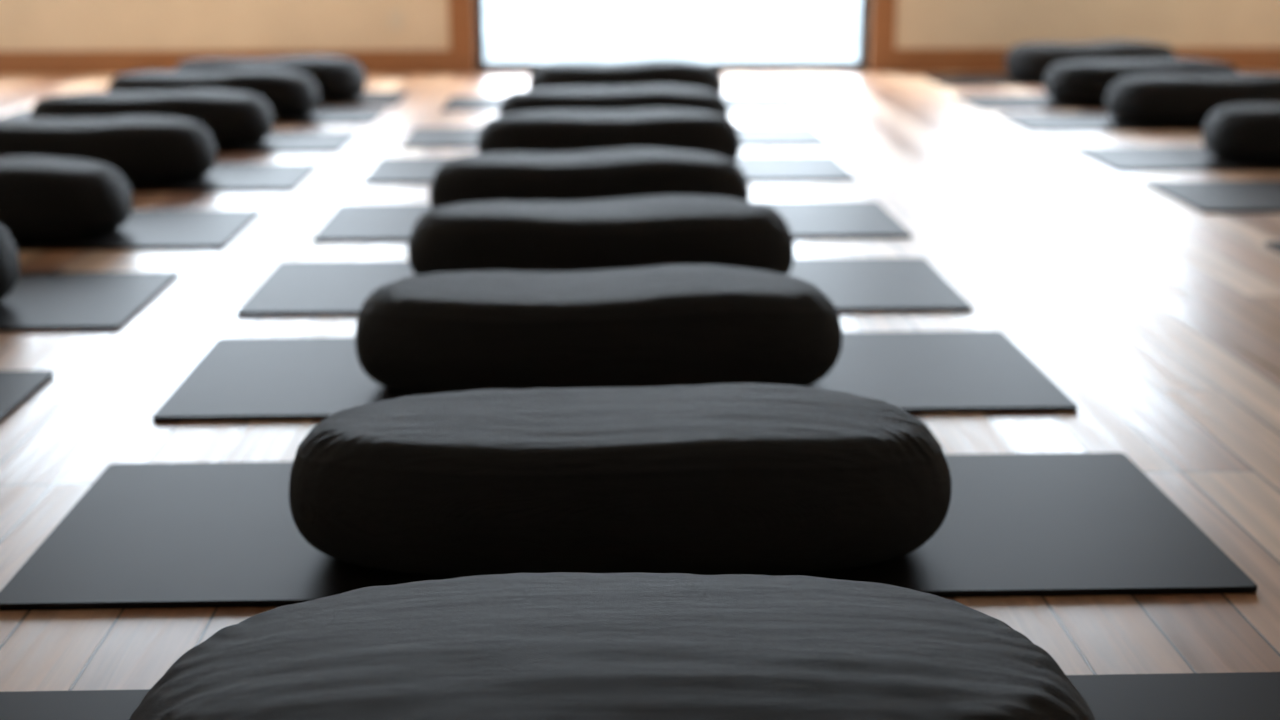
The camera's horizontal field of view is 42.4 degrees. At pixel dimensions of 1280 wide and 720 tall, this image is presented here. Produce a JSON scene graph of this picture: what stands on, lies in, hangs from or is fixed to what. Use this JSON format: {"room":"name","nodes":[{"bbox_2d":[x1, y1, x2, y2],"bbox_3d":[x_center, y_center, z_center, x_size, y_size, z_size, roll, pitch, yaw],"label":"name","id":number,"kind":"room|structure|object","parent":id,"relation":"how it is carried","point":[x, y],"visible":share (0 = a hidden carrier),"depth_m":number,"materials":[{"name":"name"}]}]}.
{"room":"meditation hall","nodes":[
{"label":"meditation hall","id":0,"kind":"room"},
{"bbox_2d":[0,71,1279,691],"bbox_3d":[0.263,-0.067,4.085,10.300,0.120,13.000,-1,15,-2],"label":"floor","id":1,"kind":"structure","parent":0,"point":[1157,315],"depth_m":3.89,"materials":[{"name":"brown wood"}]},
{"bbox_2d":[0,370,53,421],"bbox_3d":[-2.126,0.114,3.165,1.800,0.010,0.615,-1,15,-2],"label":"yoga mat","id":2,"kind":"object","parent":1,"relation":"on","point":[17,386],"visible":1,"depth_m":3.38,"materials":[{"name":"grey rubber"}]},
{"bbox_2d":[0,271,179,330],"bbox_3d":[-2.130,-0.147,4.131,1.800,0.010,0.615,-1,15,-2],"label":"yoga mat","id":3,"kind":"object","parent":1,"relation":"on","point":[38,301],"visible":1,"depth_m":4.13,"materials":[{"name":"grey rubber"}]},
{"bbox_2d":[0,224,18,300],"bbox_3d":[-2.027,-0.238,4.027,0.997,0.221,0.414,-1,15,-2],"label":"bolster","id":4,"kind":"object","parent":3,"relation":"on","point":[9,259],"visible":1,"depth_m":4.02,"materials":[{"name":"black fabric"}]},
{"bbox_2d":[14,209,261,249],"bbox_3d":[-2.124,-0.400,5.068,1.800,0.010,0.615,-1,15,-2],"label":"yoga mat","id":5,"kind":"object","parent":1,"relation":"on","point":[144,229],"visible":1,"depth_m":4.99,"materials":[{"name":"grey rubber"}]},
{"bbox_2d":[0,156,132,241],"bbox_3d":[-2.032,-0.487,4.948,0.993,0.222,0.402,-1,15,-2],"label":"bolster","id":6,"kind":"object","parent":5,"relation":"on","point":[43,198],"visible":0.99,"depth_m":4.82,"materials":[{"name":"black fabric"}]},
{"bbox_2d":[0,107,385,124],"bbox_3d":[-2.156,-1.171,7.926,1.800,0.010,0.615,-1,15,-2],"label":"yoga mat","id":7,"kind":"object","parent":1,"relation":"on","point":[356,115],"visible":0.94,"depth_m":7.88,"materials":[{"name":"grey rubber"}]},
{"bbox_2d":[107,68,318,118],"bbox_3d":[-2.023,-1.264,7.827,0.995,0.223,0.410,-1,15,-2],"label":"bolster","id":8,"kind":"object","parent":7,"relation":"on","point":[289,94],"visible":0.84,"depth_m":7.68,"materials":[{"name":"black fabric"}]},
{"bbox_2d":[129,163,319,191],"bbox_3d":[-2.130,-0.671,6.072,1.800,0.010,0.615,-1,15,-2],"label":"yoga mat","id":9,"kind":"object","parent":1,"relation":"on","point":[257,176],"visible":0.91,"depth_m":5.98,"materials":[{"name":"grey rubber"}]},
{"bbox_2d":[0,116,215,183],"bbox_3d":[-2.037,-0.760,5.970,0.994,0.217,0.415,-1,15,-3],"label":"bolster","id":10,"kind":"object","parent":9,"relation":"on","point":[144,149],"visible":0.89,"depth_m":5.81,"materials":[{"name":"black fabric"}]},
{"bbox_2d":[76,91,407,105],"bbox_3d":[-2.153,-1.374,8.680,1.800,0.010,0.615,-1,15,-2],"label":"yoga mat","id":11,"kind":"object","parent":1,"relation":"on","point":[368,98],"visible":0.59,"depth_m":8.56,"materials":[{"name":"grey rubber"}]},
{"bbox_2d":[175,55,365,101],"bbox_3d":[-1.919,-1.459,8.552,0.997,0.221,0.414,-1,15,-2],"label":"bolster","id":12,"kind":"object","parent":11,"relation":"on","point":[336,78],"visible":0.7,"depth_m":8.42,"materials":[{"name":"black fabric"}]},
{"bbox_2d":[216,131,357,152],"bbox_3d":[-2.143,-0.923,7.009,1.800,0.010,0.615,-1,15,-2],"label":"yoga mat","id":13,"kind":"object","parent":1,"relation":"on","point":[276,142],"visible":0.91,"depth_m":6.95,"materials":[{"name":"grey rubber"}]},
{"bbox_2d":[30,89,273,146],"bbox_3d":[-2.040,-1.012,6.907,0.996,0.215,0.410,-1,15,-2],"label":"bolster","id":14,"kind":"object","parent":13,"relation":"on","point":[232,118],"visible":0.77,"depth_m":6.75,"materials":[{"name":"black fabric"}]},
{"bbox_2d":[236,257,971,315],"bbox_3d":[-0.091,-0.198,4.319,1.800,0.010,0.615,0,15,-2],"label":"yoga mat","id":15,"kind":"object","parent":1,"relation":"on","point":[885,284],"visible":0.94,"depth_m":4.29,"materials":[{"name":"grey rubber"}]},
{"bbox_2d":[408,195,794,274],"bbox_3d":[-0.100,-0.295,4.236,0.997,0.221,0.414,0,15,0],"label":"bolster","id":16,"kind":"object","parent":15,"relation":"on","point":[648,231],"visible":0.7,"depth_m":4.07,"materials":[{"name":"black fabric"}]},
{"bbox_2d":[362,155,856,183],"bbox_3d":[-0.116,-0.728,6.285,1.800,0.010,0.615,-1,15,-2],"label":"yoga mat","id":17,"kind":"object","parent":1,"relation":"on","point":[775,168],"visible":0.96,"depth_m":6.24,"materials":[{"name":"grey rubber"}]},
{"bbox_2d":[477,109,740,161],"bbox_3d":[-0.116,-0.822,6.199,0.994,0.217,0.415,-1,15,-2],"label":"bolster","id":18,"kind":"object","parent":17,"relation":"on","point":[549,131],"visible":0.68,"depth_m":6.03,"materials":[{"name":"black fabric"}]},
{"bbox_2d":[312,201,911,241],"bbox_3d":[-0.089,-0.444,5.232,1.800,0.010,0.615,-1,15,-2],"label":"yoga mat","id":19,"kind":"object","parent":1,"relation":"on","point":[805,219],"visible":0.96,"depth_m":5.18,"materials":[{"name":"grey rubber"}]},
{"bbox_2d":[429,148,749,208],"bbox_3d":[-0.156,-0.535,5.126,0.993,0.222,0.402,0,15,-1],"label":"bolster","id":20,"kind":"object","parent":19,"relation":"on","point":[623,172],"visible":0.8,"depth_m":4.96,"materials":[{"name":"black fabric"}]},
{"bbox_2d":[152,331,1077,421],"bbox_3d":[-0.050,0.025,3.495,1.800,0.010,0.615,-1,15,-2],"label":"yoga mat","id":21,"kind":"object","parent":1,"relation":"on","point":[250,378],"visible":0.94,"depth_m":3.42,"materials":[{"name":"grey rubber"}]},
{"bbox_2d":[355,264,842,394],"bbox_3d":[-0.084,-0.062,3.370,0.995,0.223,0.410,0,15,-1],"label":"bolster","id":22,"kind":"object","parent":21,"relation":"on","point":[699,324],"visible":0.96,"depth_m":3.20,"materials":[{"name":"black fabric"}]},
{"bbox_2d":[401,126,829,147],"bbox_3d":[-0.109,-0.976,7.203,1.800,0.010,0.615,-1,15,-2],"label":"yoga mat","id":23,"kind":"object","parent":1,"relation":"on","point":[750,136],"visible":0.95,"depth_m":7.13,"materials":[{"name":"grey rubber"}]},
{"bbox_2d":[498,85,729,117],"bbox_3d":[-0.112,-1.061,7.087,0.996,0.215,0.410,-1,15,-2],"label":"bolster","id":24,"kind":"object","parent":23,"relation":"on","point":[647,96],"visible":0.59,"depth_m":6.92,"materials":[{"name":"black fabric"}]},
{"bbox_2d":[442,95,802,110],"bbox_3d":[-0.096,-1.327,8.507,1.800,0.010,0.615,-1,15,-2],"label":"yoga mat","id":25,"kind":"object","parent":1,"relation":"on","point":[734,102],"visible":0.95,"depth_m":8.42,"materials":[{"name":"grey rubber"}]},
{"bbox_2d":[528,59,723,94],"bbox_3d":[-0.071,-1.405,8.346,0.995,0.223,0.410,-1,15,-2],"label":"bolster","id":26,"kind":"object","parent":25,"relation":"on","point":[679,72],"visible":0.68,"depth_m":8.17,"materials":[{"name":"black fabric"}]},
{"bbox_2d":[0,452,1256,609],"bbox_3d":[-0.021,0.258,2.631,1.800,0.010,0.615,-1,15,-2],"label":"yoga mat","id":27,"kind":"object","parent":1,"relation":"on","point":[203,534],"visible":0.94,"depth_m":2.51,"materials":[{"name":"grey rubber"}]},
{"bbox_2d":[289,383,950,575],"bbox_3d":[-0.029,0.176,2.501,0.996,0.215,0.410,0,15,-1],"label":"bolster","id":28,"kind":"object","parent":27,"relation":"on","point":[733,478],"visible":0.98,"depth_m":2.34,"materials":[{"name":"black fabric"}]},
{"bbox_2d":[0,672,1279,719],"bbox_3d":[-0.025,0.489,1.776,1.800,0.010,0.615,-1,15,-2],"label":"yoga mat","id":29,"kind":"object","parent":1,"relation":"on","point":[1239,695],"visible":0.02,"depth_m":2.03,"materials":[{"name":"grey rubber"}]},
{"bbox_2d":[129,572,1095,719],"bbox_3d":[-0.028,0.386,1.704,1.013,0.226,0.558,-1,15,-2],"label":"bolster","id":30,"kind":"object","parent":29,"relation":"on","point":[555,645],"visible":1,"depth_m":1.65,"materials":[{"name":"black fabric"}]},
{"bbox_2d":[923,74,1043,85],"bbox_3d":[2.614,-1.646,9.689,1.800,0.010,0.615,-1,15,-2],"label":"yoga mat","id":31,"kind":"object","parent":1,"relation":"on","point":[942,79],"visible":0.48,"depth_m":9.59,"materials":[{"name":"grey rubber"}]},
{"bbox_2d":[1005,40,1176,81],"bbox_3d":[2.626,-1.744,9.605,0.995,0.223,0.410,-1,15,-2],"label":"bolster","id":32,"kind":"object","parent":31,"relation":"on","point":[1030,61],"visible":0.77,"depth_m":9.44,"materials":[{"name":"black fabric"}]},
{"bbox_2d":[954,95,1105,109],"bbox_3d":[2.584,-1.339,8.548,1.800,0.010,0.615,-1,15,-2],"label":"yoga mat","id":33,"kind":"object","parent":1,"relation":"on","point":[981,102],"visible":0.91,"depth_m":8.42,"materials":[{"name":"grey rubber"}]},
{"bbox_2d":[1044,58,1238,104],"bbox_3d":[2.568,-1.424,8.432,0.996,0.215,0.410,-1,15,-2],"label":"bolster","id":34,"kind":"object","parent":33,"relation":"on","point":[1082,82],"visible":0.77,"depth_m":8.28,"materials":[{"name":"black fabric"}]},
{"bbox_2d":[996,113,1203,131],"bbox_3d":[2.634,-1.117,7.729,1.800,0.010,0.615,-1,15,-2],"label":"yoga mat","id":35,"kind":"object","parent":1,"relation":"on","point":[1031,122],"visible":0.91,"depth_m":7.58,"materials":[{"name":"grey rubber"}]},
{"bbox_2d":[1105,73,1279,124],"bbox_3d":[2.656,-1.212,7.644,0.994,0.217,0.415,-1,15,-2],"label":"bolster","id":36,"kind":"object","parent":35,"relation":"on","point":[1148,99],"visible":0.88,"depth_m":7.47,"materials":[{"name":"black fabric"}]},
{"bbox_2d":[1071,147,1279,171],"bbox_3d":[2.695,-0.805,6.572,1.800,0.010,0.615,-1,15,-2],"label":"yoga mat","id":37,"kind":"object","parent":1,"relation":"on","point":[1119,159],"visible":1,"depth_m":6.47,"materials":[{"name":"grey rubber"}]},
{"bbox_2d":[1202,103,1279,162],"bbox_3d":[2.715,-0.903,6.488,0.993,0.222,0.402,-1,15,-2],"label":"bolster","id":38,"kind":"object","parent":37,"relation":"on","point":[1244,132],"visible":1,"depth_m":6.35,"materials":[{"name":"black fabric"}]},
{"bbox_2d":[1143,180,1279,212],"bbox_3d":[2.726,-0.571,5.703,1.800,0.010,0.615,-1,15,-2],"label":"yoga mat","id":39,"kind":"object","parent":1,"relation":"on","point":[1244,196],"visible":1,"depth_m":5.68,"materials":[{"name":"grey rubber"}]},
{"bbox_2d":[1265,242,1279,252],"bbox_3d":[2.746,-0.271,4.593,1.800,0.010,0.615,-1,15,-2],"label":"yoga mat","id":40,"kind":"object","parent":1,"relation":"on","point":[1275,246],"visible":1,"depth_m":4.81,"materials":[{"name":"grey rubber"}]},
{"bbox_2d":[0,0,1279,71],"bbox_3d":[0.041,-3.342,9.852,10.000,3.200,0.150,-1,15,-2],"label":"wall","id":41,"kind":"structure","parent":0,"point":[25,25],"depth_m":10.08,"materials":[{"name":"beige paint"}]},
{"bbox_2d":[0,48,1279,74],"bbox_3d":[0.044,-1.843,10.170,10.000,0.140,0.018,-1,15,-2],"label":"baseboard","id":42,"kind":"structure","parent":41,"relation":"attached to","point":[1243,59],"depth_m":10.10,"materials":[{"name":"brown wood"}]},
{"bbox_2d":[474,0,870,71],"bbox_3d":[0.202,-3.172,9.893,2.440,2.850,0.070,-1,15,-2],"label":"frame","id":43,"kind":"object","parent":41,"relation":"attached to","point":[862,63],"visible":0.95,"depth_m":10.23,"materials":[{"name":"black metal"}]},
{"bbox_2d":[448,0,896,72],"bbox_3d":[0.204,-3.224,9.799,2.740,3.000,0.025,-1,15,-2],"label":"trim","id":44,"kind":"structure","parent":41,"relation":"attached to","point":[461,14],"depth_m":10.12,"materials":[{"name":"brown wood"}]},
{"label":"outside","id":45,"kind":"structure","parent":0,"visible":0},
{"bbox_2d":[484,0,858,61],"bbox_3d":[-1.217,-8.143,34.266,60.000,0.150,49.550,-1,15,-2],"label":"window","id":46,"kind":"structure","parent":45,"point":[515,30],"depth_m":14.63,"materials":[{"name":"white glass"}]}
]}

